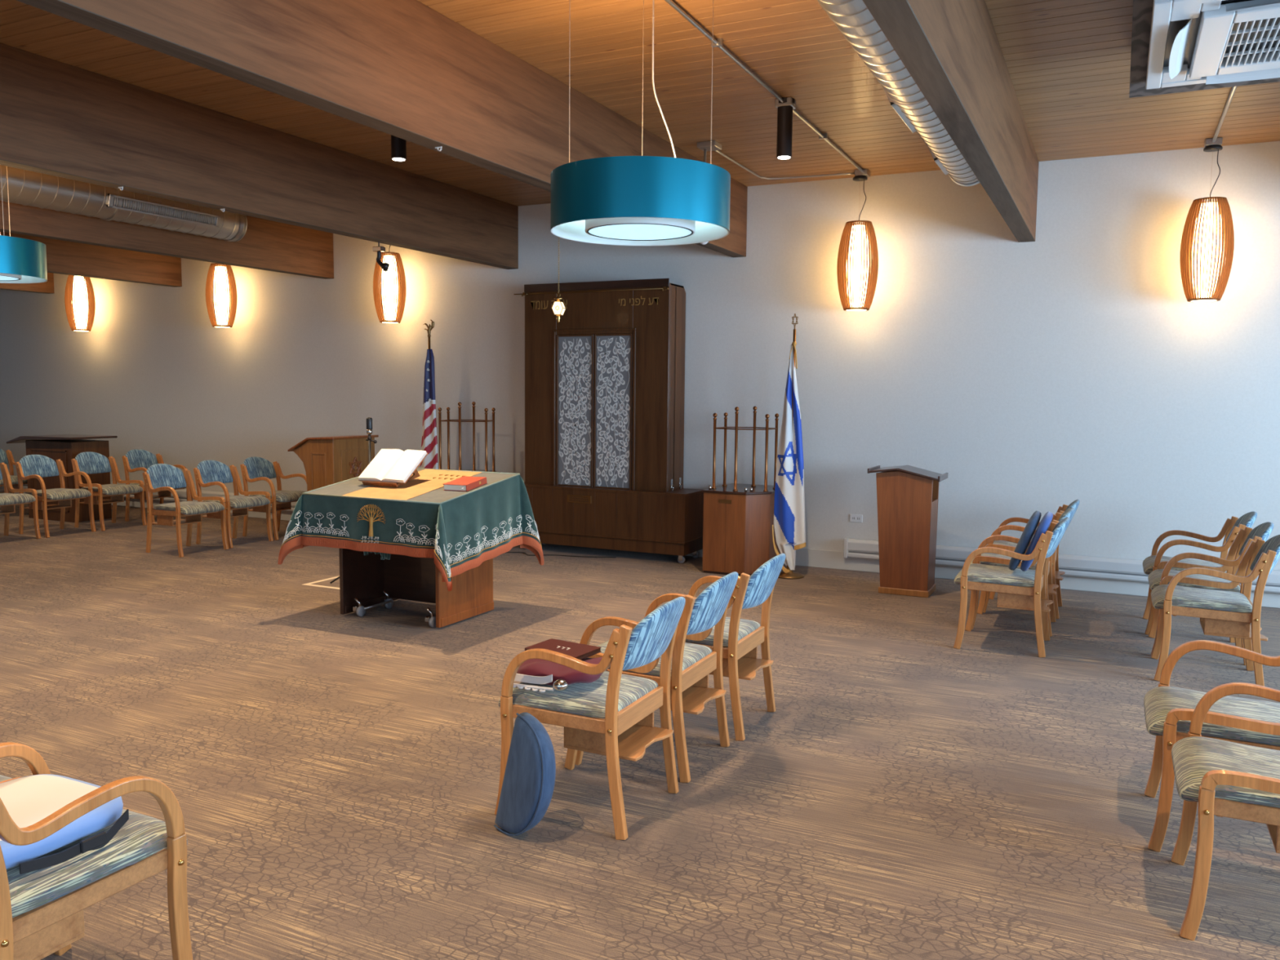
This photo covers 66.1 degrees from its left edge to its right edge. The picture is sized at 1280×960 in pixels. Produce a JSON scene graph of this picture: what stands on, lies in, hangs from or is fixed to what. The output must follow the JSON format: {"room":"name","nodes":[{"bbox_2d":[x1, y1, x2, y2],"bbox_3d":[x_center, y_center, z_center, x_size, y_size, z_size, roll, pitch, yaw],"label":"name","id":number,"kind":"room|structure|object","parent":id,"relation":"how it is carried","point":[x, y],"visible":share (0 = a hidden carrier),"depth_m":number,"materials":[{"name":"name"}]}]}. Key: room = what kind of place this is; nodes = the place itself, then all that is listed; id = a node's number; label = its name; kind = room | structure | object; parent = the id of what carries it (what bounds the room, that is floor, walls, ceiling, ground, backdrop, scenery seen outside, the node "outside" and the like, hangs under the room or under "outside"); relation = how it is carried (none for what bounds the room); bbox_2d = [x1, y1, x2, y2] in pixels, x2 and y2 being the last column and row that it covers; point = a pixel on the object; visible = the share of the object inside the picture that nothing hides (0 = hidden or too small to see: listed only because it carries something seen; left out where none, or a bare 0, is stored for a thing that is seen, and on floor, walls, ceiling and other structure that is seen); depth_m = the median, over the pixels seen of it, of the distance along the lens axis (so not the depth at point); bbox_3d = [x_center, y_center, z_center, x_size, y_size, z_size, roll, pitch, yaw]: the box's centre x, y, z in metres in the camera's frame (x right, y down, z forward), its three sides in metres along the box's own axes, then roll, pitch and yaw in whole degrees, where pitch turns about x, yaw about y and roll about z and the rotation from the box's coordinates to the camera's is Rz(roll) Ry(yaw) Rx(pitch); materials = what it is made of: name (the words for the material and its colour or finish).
{"room":"house of worship","nodes":[
{"label":"house of worship","id":0,"kind":"room"},
{"bbox_2d":[0,503,1279,959],"bbox_3d":[-4.321,1.148,5.351,20.900,0.100,12.062,3,6,26],"label":"floor","id":1,"kind":"structure","parent":0,"point":[906,793],"depth_m":4.24,"materials":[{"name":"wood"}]},
{"bbox_2d":[0,774,20,783],"bbox_3d":[-2.068,0.939,2.665,0.565,0.853,0.660,3,6,26],"label":"armchair","id":2,"kind":"object","parent":1,"relation":"on","point":[2,779],"visible":0.04,"depth_m":2.84,"materials":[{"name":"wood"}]},
{"bbox_2d":[0,448,27,493],"bbox_3d":[-7.973,0.006,12.285,0.660,0.853,0.565,3,6,26],"label":"armchair","id":3,"kind":"object","parent":1,"relation":"on","point":[9,460],"visible":0.44,"depth_m":12.49,"materials":[{"name":"brown wood"}]},
{"bbox_2d":[0,462,40,538],"bbox_3d":[-6.715,0.205,10.232,0.660,0.853,0.565,3,6,26],"label":"armchair","id":4,"kind":"object","parent":1,"relation":"on","point":[8,500],"visible":1,"depth_m":10.36,"materials":[{"name":"brown wood"}]},
{"bbox_2d":[14,454,96,537],"bbox_3d":[-6.432,0.159,10.770,0.660,0.853,0.565,3,6,26],"label":"armchair","id":5,"kind":"object","parent":1,"relation":"on","point":[29,466],"visible":0.94,"depth_m":10.77,"materials":[{"name":"brown wood"}]},
{"bbox_2d":[6,434,117,522],"bbox_3d":[-7.050,-0.043,12.022,1.220,1.010,0.600,3,6,26],"label":"table","id":6,"kind":"object","parent":1,"relation":"on","point":[64,447],"visible":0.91,"depth_m":11.77,"materials":[{"name":"brown wood"}]},
{"bbox_2d":[0,742,192,959],"bbox_3d":[-1.540,0.967,2.417,0.565,0.853,0.660,3,6,26],"label":"armchair","id":7,"kind":"object","parent":1,"relation":"on","point":[42,912],"visible":0.83,"depth_m":2.37,"materials":[{"name":"brown wood"}]},
{"bbox_2d":[0,773,128,874],"bbox_3d":[-1.550,0.857,2.448,0.434,0.096,0.410,3,6,26],"label":"pillow","id":8,"kind":"object","parent":7,"relation":"on","point":[28,800],"visible":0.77,"depth_m":2.44,"materials":[{"name":"blue fabric"}]},
{"bbox_2d":[71,451,146,531],"bbox_3d":[-6.131,0.114,11.300,0.660,0.853,0.565,3,6,26],"label":"armchair","id":9,"kind":"object","parent":1,"relation":"on","point":[90,463],"visible":0.92,"depth_m":11.31,"materials":[{"name":"brown wood"}]},
{"bbox_2d":[121,448,187,524],"bbox_3d":[-5.843,0.067,11.848,0.660,0.853,0.565,3,6,26],"label":"armchair","id":10,"kind":"object","parent":1,"relation":"on","point":[136,460],"visible":0.42,"depth_m":11.87,"materials":[{"name":"brown wood"}]},
{"bbox_2d":[142,463,228,557],"bbox_3d":[-4.494,0.279,9.662,0.660,0.853,0.565,3,6,26],"label":"armchair","id":11,"kind":"object","parent":1,"relation":"on","point":[157,477],"visible":1,"depth_m":9.61,"materials":[{"name":"brown wood"}]},
{"bbox_2d":[193,459,273,548],"bbox_3d":[-4.251,0.231,10.209,0.660,0.853,0.565,3,6,26],"label":"armchair","id":12,"kind":"object","parent":1,"relation":"on","point":[209,473],"visible":0.89,"depth_m":10.21,"materials":[{"name":"brown wood"}]},
{"bbox_2d":[240,456,306,540],"bbox_3d":[-3.994,0.183,10.760,0.660,0.853,0.565,3,6,26],"label":"armchair","id":13,"kind":"object","parent":1,"relation":"on","point":[254,468],"visible":0.83,"depth_m":10.71,"materials":[{"name":"brown wood"}]},
{"bbox_2d":[302,575,339,589],"bbox_3d":[-2.496,0.854,8.216,0.420,0.002,0.465,3,6,26],"label":"tape","id":14,"kind":"object","parent":1,"relation":"on","point":[321,580],"visible":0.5,"depth_m":8.09,"materials":[{"name":"beige"}]},
{"bbox_2d":[287,435,378,491],"bbox_3d":[-3.266,0.078,10.515,0.630,1.115,0.690,3,6,26],"label":"lectern","id":15,"kind":"object","parent":1,"relation":"on","point":[326,460],"visible":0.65,"depth_m":10.21,"materials":[{"name":"brown wood"}]},
{"bbox_2d":[329,417,377,583],"bbox_3d":[-2.210,0.163,8.237,0.575,1.370,0.631,3,6,26],"label":"microphone stand","id":16,"kind":"object","parent":1,"relation":"on","point":[369,420],"visible":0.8,"depth_m":8.22,"materials":[{"name":"black metal"}]},
{"bbox_2d":[338,547,493,627],"bbox_3d":[-1.595,0.474,6.946,1.135,1.004,0.900,3,6,26],"label":"table","id":17,"kind":"object","parent":1,"relation":"on","point":[368,581],"visible":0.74,"depth_m":7.11,"materials":[{"name":"brown wood"}]},
{"bbox_2d":[363,551,391,559],"bbox_3d":[-1.708,0.445,6.726,0.238,0.157,0.289,3,6,26],"label":"cloth","id":18,"kind":"object","parent":17,"relation":"hanging from","point":[384,556],"visible":0.14,"depth_m":6.58,"materials":[{"name":"green fabric"}]},
{"bbox_2d":[277,467,544,591],"bbox_3d":[-1.582,0.297,6.929,1.449,0.676,1.223,3,6,26],"label":"tablecloth","id":19,"kind":"object","parent":17,"relation":"on","point":[461,531],"visible":0.93,"depth_m":6.58,"materials":[{"name":"green fabric"}]},
{"bbox_2d":[342,469,481,500],"bbox_3d":[-1.568,0.026,6.888,0.540,0.120,0.900,3,6,26],"label":"table runner","id":20,"kind":"object","parent":19,"relation":"on","point":[428,480],"visible":0.89,"depth_m":6.78,"materials":[{"name":"beige fabric"}]},
{"bbox_2d":[362,469,419,487],"bbox_3d":[-1.736,-0.060,6.944,0.300,0.185,0.331,3,6,26],"label":"book stand","id":21,"kind":"object","parent":20,"relation":"on","point":[415,474],"visible":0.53,"depth_m":6.83,"materials":[{"name":"brown wood"}]},
{"bbox_2d":[358,448,428,484],"bbox_3d":[-1.741,-0.101,6.929,0.414,0.218,0.274,3,6,26],"label":"open book","id":22,"kind":"object","parent":21,"relation":"on","point":[388,465],"visible":1,"depth_m":6.90,"materials":[{"name":"beige paper"}]},
{"bbox_2d":[443,475,487,491],"bbox_3d":[-1.196,0.026,6.702,0.200,0.078,0.290,3,6,26],"label":"book","id":23,"kind":"object","parent":19,"relation":"on","point":[464,483],"visible":1,"depth_m":6.64,"materials":[{"name":"red paper"}]},
{"bbox_2d":[420,320,437,469],"bbox_3d":[-2.219,-0.515,10.396,0.270,2.339,0.270,3,6,26],"label":"flag","id":24,"kind":"object","parent":1,"relation":"on","point":[429,441],"visible":0.83,"depth_m":10.33,"materials":[{"name":"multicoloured fabric"}]},
{"bbox_2d":[437,401,500,472],"bbox_3d":[-1.788,-0.075,10.310,0.582,1.487,0.759,1,5,7],"label":"stand","id":25,"kind":"object","parent":1,"relation":"on","point":[473,403],"visible":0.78,"depth_m":10.28,"materials":[{"name":"brown wood"}]},
{"bbox_2d":[493,711,555,835],"bbox_3d":[-0.412,1.068,3.561,0.254,0.454,0.108,5,7,42],"label":"seat cushion","id":26,"kind":"object","parent":1,"relation":"on","point":[527,788],"visible":1,"depth_m":3.51,"materials":[{"name":"blue fabric"}]},
{"bbox_2d":[506,551,616,557],"bbox_3d":[-0.853,0.737,9.628,1.249,0.009,0.139,2,5,14],"label":"cable","id":27,"kind":"object","parent":1,"relation":"on","point":[506,552],"visible":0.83,"depth_m":9.61,"materials":[{"name":"black plastic"}]},
{"bbox_2d":[494,596,685,839],"bbox_3d":[-0.158,0.851,3.829,0.660,0.853,0.565,3,6,26],"label":"armchair","id":28,"kind":"object","parent":1,"relation":"on","point":[628,704],"visible":0.87,"depth_m":3.66,"materials":[{"name":"brown wood"}]},
{"bbox_2d":[512,673,568,692],"bbox_3d":[-0.389,0.756,3.708,0.264,0.066,0.060,3,6,26],"label":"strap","id":29,"kind":"object","parent":28,"relation":"on","point":[559,684],"visible":0.96,"depth_m":3.69,"materials":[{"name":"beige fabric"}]},
{"bbox_2d":[516,657,602,685],"bbox_3d":[-0.307,0.738,3.858,0.326,0.078,0.307,3,6,26],"label":"bag","id":30,"kind":"object","parent":28,"relation":"on","point":[532,667],"visible":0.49,"depth_m":3.75,"materials":[{"name":"red fabric"}]},
{"bbox_2d":[524,638,601,660],"bbox_3d":[-0.308,0.681,3.943,0.250,0.021,0.180,4,6,31],"label":"book","id":31,"kind":"object","parent":30,"relation":"on","point":[580,651],"visible":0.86,"depth_m":3.94,"materials":[{"name":"brown paper"}]},
{"bbox_2d":[513,278,703,563],"bbox_3d":[-0.328,-0.594,9.686,1.923,2.658,0.500,3,6,26],"label":"tall cabinet","id":32,"kind":"object","parent":1,"relation":"on","point":[605,383],"visible":0.94,"depth_m":9.50,"materials":[{"name":"brown wood"}]},
{"bbox_2d":[575,571,737,782],"bbox_3d":[0.096,0.806,4.354,0.660,0.853,0.565,3,6,26],"label":"armchair","id":33,"kind":"object","parent":1,"relation":"on","point":[691,664],"visible":0.64,"depth_m":4.16,"materials":[{"name":"brown wood"}]},
{"bbox_2d":[644,553,786,741],"bbox_3d":[0.376,0.764,4.850,0.660,0.853,0.565,3,6,26],"label":"armchair","id":34,"kind":"object","parent":1,"relation":"on","point":[742,637],"visible":0.67,"depth_m":4.65,"materials":[{"name":"brown wood"}]},
{"bbox_2d":[702,406,780,576],"bbox_3d":[0.976,0.076,8.939,0.582,1.487,0.759,3,6,26],"label":"stand","id":35,"kind":"object","parent":1,"relation":"on","point":[738,519],"visible":0.93,"depth_m":8.67,"materials":[{"name":"brown wood"}]},
{"bbox_2d":[772,313,805,578],"bbox_3d":[1.325,-0.293,8.574,0.268,2.294,0.268,-1,6,-19],"label":"flag","id":36,"kind":"object","parent":1,"relation":"on","point":[789,527],"visible":0.98,"depth_m":8.57,"materials":[{"name":"white fabric"}]},
{"bbox_2d":[867,465,948,597],"bbox_3d":[2.174,0.403,8.032,0.569,1.024,0.410,3,6,26],"label":"lectern","id":37,"kind":"object","parent":1,"relation":"on","point":[908,495],"visible":1,"depth_m":7.88,"materials":[{"name":"brown wood"}]},
{"bbox_2d":[953,517,1070,657],"bbox_3d":[2.397,0.646,6.351,0.660,0.853,0.565,3,6,26],"label":"armchair","id":38,"kind":"object","parent":1,"relation":"on","point":[1017,588],"visible":0.99,"depth_m":6.19,"materials":[{"name":"brown wood"}]},
{"bbox_2d":[1008,511,1041,570],"bbox_3d":[2.465,0.388,6.295,0.171,0.377,0.380,3,6,26],"label":"lumbar cushion","id":39,"kind":"object","parent":38,"relation":"on","point":[1031,526],"visible":0.9,"depth_m":6.14,"materials":[{"name":"blue fabric"}]},
{"bbox_2d":[1020,511,1053,571],"bbox_3d":[2.528,0.391,6.265,0.171,0.377,0.380,3,6,26],"label":"lumbar cushion","id":40,"kind":"object","parent":38,"relation":"on","point":[1046,521],"visible":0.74,"depth_m":6.11,"materials":[{"name":"blue fabric"}]},
{"bbox_2d":[970,507,1074,636],"bbox_3d":[2.659,0.601,6.878,0.660,0.853,0.565,3,6,26],"label":"armchair","id":41,"kind":"object","parent":1,"relation":"on","point":[1068,513],"visible":0.32,"depth_m":6.78,"materials":[{"name":"brown wood"}]},
{"bbox_2d":[982,499,1079,618],"bbox_3d":[2.929,0.556,7.401,0.660,0.853,0.565,3,6,26],"label":"armchair","id":42,"kind":"object","parent":1,"relation":"on","point":[1056,573],"visible":0.33,"depth_m":7.31,"materials":[{"name":"brown wood"}]},
{"bbox_2d":[1142,511,1257,642],"bbox_3d":[3.827,0.623,6.759,0.660,0.853,0.565,3,6,26],"label":"armchair","id":43,"kind":"object","parent":1,"relation":"on","point":[1231,527],"visible":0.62,"depth_m":6.72,"materials":[{"name":"brown wood"}]},
{"bbox_2d":[1147,521,1273,665],"bbox_3d":[3.584,0.671,6.212,0.660,0.853,0.565,3,6,26],"label":"armchair","id":44,"kind":"object","parent":1,"relation":"on","point":[1243,539],"visible":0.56,"depth_m":6.17,"materials":[{"name":"brown wood"}]},
{"bbox_2d":[1143,640,1279,852],"bbox_3d":[2.215,0.895,3.596,0.660,0.853,0.565,3,6,26],"label":"armchair","id":45,"kind":"object","parent":1,"relation":"on","point":[1169,710],"visible":0.89,"depth_m":3.54,"materials":[{"name":"brown wood"}]},
{"bbox_2d":[1151,534,1279,686],"bbox_3d":[3.328,0.716,5.683,0.660,0.853,0.565,3,6,26],"label":"armchair","id":46,"kind":"object","parent":1,"relation":"on","point":[1228,614],"visible":0.97,"depth_m":5.54,"materials":[{"name":"brown wood"}]},
{"bbox_2d":[1171,682,1279,940],"bbox_3d":[2.017,0.945,3.027,0.660,0.853,0.565,3,6,26],"label":"armchair","id":47,"kind":"object","parent":1,"relation":"on","point":[1226,779],"visible":1,"depth_m":2.95,"materials":[{"name":"brown wood"}]},
{"bbox_2d":[0,141,1279,570],"bbox_3d":[-1.647,-1.128,10.664,21.200,3.721,0.150,3,6,26],"label":"wall","id":48,"kind":"structure","parent":0,"point":[1071,363],"depth_m":8.81,"materials":[{"name":"white paint"}]},
{"bbox_2d":[0,483,297,511],"bbox_3d":[-6.262,0.186,12.883,8.604,0.178,0.054,3,6,26],"label":"baseboard heater","id":49,"kind":"object","parent":48,"relation":"attached to","point":[181,493],"visible":0.02,"depth_m":12.66,"materials":[{"name":"grey metal"}]},
{"bbox_2d":[0,487,1279,608],"bbox_3d":[-1.699,0.550,10.742,20.900,0.165,0.016,3,6,26],"label":"baseboard","id":50,"kind":"structure","parent":48,"relation":"attached to","point":[804,557],"depth_m":8.88,"materials":[{"name":"grey paint"}]},
{"bbox_2d":[849,514,862,522],"bbox_3d":[1.968,0.349,8.950,0.116,0.072,0.010,3,6,26],"label":"wall outlet","id":51,"kind":"object","parent":48,"relation":"attached to","point":[853,517],"visible":1,"depth_m":8.95,"materials":[{"name":"white plastic"}]},
{"bbox_2d":[843,537,1279,593],"bbox_3d":[4.465,0.758,7.729,5.774,0.178,0.054,3,6,26],"label":"baseboard heater","id":52,"kind":"object","parent":48,"relation":"attached to","point":[1118,569],"visible":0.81,"depth_m":8.11,"materials":[{"name":"grey metal"}]},
{"bbox_2d":[0,0,1279,206],"bbox_3d":[-4.286,-2.458,5.023,20.900,0.100,12.062,3,6,26],"label":"ceiling","id":53,"kind":"structure","parent":0,"point":[1068,62],"depth_m":6.08,"materials":[{"name":"brown wood"}]},
{"bbox_2d":[0,164,47,283],"bbox_3d":[-4.461,-1.959,6.588,0.796,1.181,0.796,3,6,26],"label":"drum pendant","id":54,"kind":"object","parent":53,"relation":"hanging from","point":[22,260],"visible":0.99,"depth_m":6.54,"materials":[{"name":"teal metal"}]},
{"bbox_2d":[0,275,18,279],"bbox_3d":[-4.466,-1.379,6.641,0.462,0.008,0.462,3,6,26],"label":"diffuser","id":55,"kind":"object","parent":54,"relation":"attached to","point":[2,277],"depth_m":6.71,"materials":[{"name":"white plastic"}]},
{"bbox_2d":[0,272,54,293],"bbox_3d":[-10.767,-2.433,8.169,0.132,0.644,12.062,3,6,26],"label":"ceiling beam","id":56,"kind":"structure","parent":53,"relation":"attached to","point":[47,287],"depth_m":13.34,"materials":[{"name":"brown wood"}]},
{"bbox_2d":[64,275,95,331],"bbox_3d":[-7.401,-2.544,12.980,0.352,1.141,0.352,3,6,26],"label":"pendant lamp","id":57,"kind":"object","parent":53,"relation":"hanging from","point":[79,295],"visible":0.81,"depth_m":12.91,"materials":[{"name":"beige"}]},
{"bbox_2d":[72,275,88,328],"bbox_3d":[-7.403,-2.349,12.998,0.192,0.690,0.192,3,6,26],"label":"diffuser","id":58,"kind":"object","parent":57,"relation":"attached to","point":[79,322],"depth_m":12.91,"materials":[{"name":"beige glass"}]},
{"bbox_2d":[0,231,182,287],"bbox_3d":[-8.496,-2.312,7.078,0.132,0.644,12.062,3,6,26],"label":"ceiling beam","id":59,"kind":"structure","parent":53,"relation":"attached to","point":[63,257],"depth_m":11.57,"materials":[{"name":"brown wood"}]},
{"bbox_2d":[0,164,247,241],"bbox_3d":[-6.094,-2.222,5.433,0.377,0.478,9.589,3,6,26],"label":"spiral duct","id":60,"kind":"object","parent":53,"relation":"hanging from","point":[25,188],"visible":0.75,"depth_m":8.43,"materials":[{"name":"silver metal"}]},
{"bbox_2d":[106,193,221,227],"bbox_3d":[-4.264,-2.417,8.855,0.061,0.114,1.150,3,6,26],"label":"register","id":61,"kind":"object","parent":60,"relation":"attached to","point":[124,204],"depth_m":8.81,"materials":[{"name":"silver metal"}]},
{"bbox_2d":[0,200,333,279],"bbox_3d":[-6.226,-2.191,5.987,0.132,0.644,12.062,3,6,26],"label":"ceiling beam","id":62,"kind":"structure","parent":53,"relation":"attached to","point":[268,245],"depth_m":9.71,"materials":[{"name":"brown wood"}]},
{"bbox_2d":[205,262,237,327],"bbox_3d":[-5.051,-2.418,11.851,0.352,1.141,0.352,3,6,26],"label":"pendant lamp","id":63,"kind":"object","parent":53,"relation":"hanging from","point":[224,288],"visible":0.89,"depth_m":11.78,"materials":[{"name":"beige"}]},
{"bbox_2d":[213,266,229,324],"bbox_3d":[-5.053,-2.224,11.868,0.192,0.690,0.192,3,6,26],"label":"diffuser","id":64,"kind":"object","parent":63,"relation":"attached to","point":[220,317],"depth_m":11.78,"materials":[{"name":"beige glass"}]},
{"bbox_2d":[0,43,518,269],"bbox_3d":[-3.955,-2.069,4.896,0.132,0.644,12.062,3,6,26],"label":"ceiling beam","id":65,"kind":"structure","parent":53,"relation":"attached to","point":[57,118],"depth_m":6.86,"materials":[{"name":"brown wood"}]},
{"bbox_2d":[372,241,389,271],"bbox_3d":[-2.220,-1.923,8.462,0.184,0.261,0.074,4,6,35],"label":"security camera","id":66,"kind":"object","parent":65,"relation":"attached to","point":[384,266],"visible":1,"depth_m":8.46,"materials":[{"name":"black plastic"}]},
{"bbox_2d":[16,0,747,257],"bbox_3d":[-1.684,-1.948,3.805,0.132,0.644,12.062,3,6,26],"label":"ceiling beam","id":67,"kind":"structure","parent":53,"relation":"attached to","point":[404,69],"depth_m":4.76,"materials":[{"name":"brown wood"}]},
{"bbox_2d":[373,245,406,323],"bbox_3d":[-2.737,-2.295,10.739,0.352,1.141,0.352,3,6,26],"label":"pendant lamp","id":68,"kind":"object","parent":53,"relation":"hanging from","point":[393,290],"visible":0.9,"depth_m":10.67,"materials":[{"name":"beige"}]},
{"bbox_2d":[382,255,398,319],"bbox_3d":[-2.739,-2.100,10.757,0.192,0.690,0.192,3,6,26],"label":"diffuser","id":69,"kind":"object","parent":68,"relation":"attached to","point":[390,313],"depth_m":10.67,"materials":[{"name":"beige glass"}]},
{"bbox_2d":[391,134,406,160],"bbox_3d":[-1.622,-2.341,6.605,0.124,0.369,0.124,3,6,26],"label":"spotlight","id":70,"kind":"object","parent":53,"relation":"attached to","point":[398,145],"visible":0.38,"depth_m":6.58,"materials":[{"name":"black metal"}]},
{"bbox_2d":[551,238,565,323],"bbox_3d":[-0.733,-2.083,8.877,0.111,1.326,0.093,2,5,11],"label":"lantern","id":71,"kind":"object","parent":53,"relation":"hanging from","point":[558,308],"visible":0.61,"depth_m":8.89,"materials":[{"name":"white glass"}]},
{"bbox_2d":[550,0,730,245],"bbox_3d":[0.006,-1.700,4.332,0.796,1.201,0.796,3,6,26],"label":"drum pendant","id":72,"kind":"object","parent":53,"relation":"hanging from","point":[642,200],"visible":1,"depth_m":4.08,"materials":[{"name":"teal metal"}]},
{"bbox_2d":[588,223,691,239],"bbox_3d":[0.000,-1.110,4.385,0.462,0.008,0.462,3,6,26],"label":"diffuser","id":73,"kind":"object","parent":72,"relation":"attached to","point":[610,231],"depth_m":4.36,"materials":[{"name":"white plastic"}]},
{"bbox_2d":[664,0,870,177],"bbox_3d":[0.384,-2.361,5.281,0.125,0.050,7.175,3,6,26],"label":"conduit","id":74,"kind":"object","parent":53,"relation":"attached to","point":[717,42],"visible":0.91,"depth_m":6.07,"materials":[{"name":"silver metal"}]},
{"bbox_2d":[776,97,795,159],"bbox_3d":[0.949,-2.301,6.448,0.124,0.369,0.124,3,6,26],"label":"spotlight","id":75,"kind":"object","parent":74,"relation":"attached to","point":[784,113],"visible":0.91,"depth_m":6.41,"materials":[{"name":"black metal"}]},
{"bbox_2d":[836,175,878,311],"bbox_3d":[1.891,-2.048,8.516,0.352,1.141,0.352,3,6,26],"label":"pendant lamp","id":76,"kind":"object","parent":74,"relation":"hanging from","point":[856,282],"visible":1,"depth_m":8.44,"materials":[{"name":"brown wood"}]},
{"bbox_2d":[846,224,868,306],"bbox_3d":[1.889,-1.853,8.533,0.192,0.690,0.192,3,6,26],"label":"diffuser","id":77,"kind":"object","parent":76,"relation":"attached to","point":[863,300],"depth_m":8.45,"materials":[{"name":"beige"}]},
{"bbox_2d":[697,140,854,179],"bbox_3d":[0.992,-2.626,8.207,1.690,0.040,0.647,-3,7,-37],"label":"conduit","id":78,"kind":"object","parent":53,"relation":"attached to","point":[716,146],"visible":0.99,"depth_m":8.11,"materials":[{"name":"silver metal"}]},
{"bbox_2d":[700,148,708,244],"bbox_3d":[0.500,-2.195,7.628,0.110,0.724,0.110,3,6,26],"label":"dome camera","id":79,"kind":"object","parent":78,"relation":"hanging from","point":[704,149],"visible":0.26,"depth_m":7.59,"materials":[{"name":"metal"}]},
{"bbox_2d":[817,0,979,186],"bbox_3d":[0.200,-1.982,2.713,0.346,0.343,10.549,3,6,26],"label":"spiral duct","id":80,"kind":"object","parent":53,"relation":"hanging from","point":[853,19],"visible":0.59,"depth_m":5.02,"materials":[{"name":"silver metal"}]},
{"bbox_2d":[886,95,916,133],"bbox_3d":[1.538,-2.175,5.783,0.077,0.113,0.650,3,6,26],"label":"register","id":81,"kind":"object","parent":80,"relation":"attached to","point":[901,113],"depth_m":5.72,"materials":[{"name":"silver metal"}]},
{"bbox_2d":[928,147,949,175],"bbox_3d":[2.137,-2.282,7.016,0.077,0.113,0.500,3,6,26],"label":"register","id":82,"kind":"object","parent":80,"relation":"attached to","point":[941,165],"depth_m":6.93,"materials":[{"name":"silver metal"}]},
{"bbox_2d":[862,0,1039,242],"bbox_3d":[0.586,-1.827,2.714,0.132,0.644,12.062,3,6,26],"label":"ceiling beam","id":83,"kind":"structure","parent":53,"relation":"attached to","point":[951,50],"depth_m":4.67,"materials":[{"name":"brown wood"}]},
{"bbox_2d":[1128,0,1279,97],"bbox_3d":[2.982,-2.114,4.421,1.378,0.336,1.615,3,6,26],"label":"ceiling air conditioner","id":84,"kind":"object","parent":53,"relation":"attached to","point":[1178,46],"visible":1,"depth_m":4.51,"materials":[{"name":"white metal"}]},
{"bbox_2d":[1218,17,1279,67],"bbox_3d":[2.937,-1.965,4.345,0.604,0.018,0.635,3,6,26],"label":"grille","id":85,"kind":"object","parent":84,"relation":"attached to","point":[1268,58],"depth_m":4.49,"materials":[{"name":"white plastic"}]},
{"bbox_2d":[1204,86,1236,147],"bbox_3d":[3.733,-2.414,6.216,0.110,0.050,2.575,3,6,26],"label":"conduit","id":86,"kind":"object","parent":53,"relation":"attached to","point":[1215,140],"visible":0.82,"depth_m":6.90,"materials":[{"name":"silver metal"}]},
{"bbox_2d":[1179,144,1234,302],"bbox_3d":[4.264,-1.921,7.375,0.352,1.141,0.352,3,6,26],"label":"pendant lamp","id":87,"kind":"object","parent":86,"relation":"hanging from","point":[1206,224],"visible":1,"depth_m":7.31,"materials":[{"name":"beige"}]},
{"bbox_2d":[1191,202,1221,297],"bbox_3d":[4.262,-1.726,7.393,0.192,0.690,0.192,3,6,26],"label":"diffuser","id":88,"kind":"object","parent":87,"relation":"attached to","point":[1215,292],"depth_m":7.32,"materials":[{"name":"beige"}]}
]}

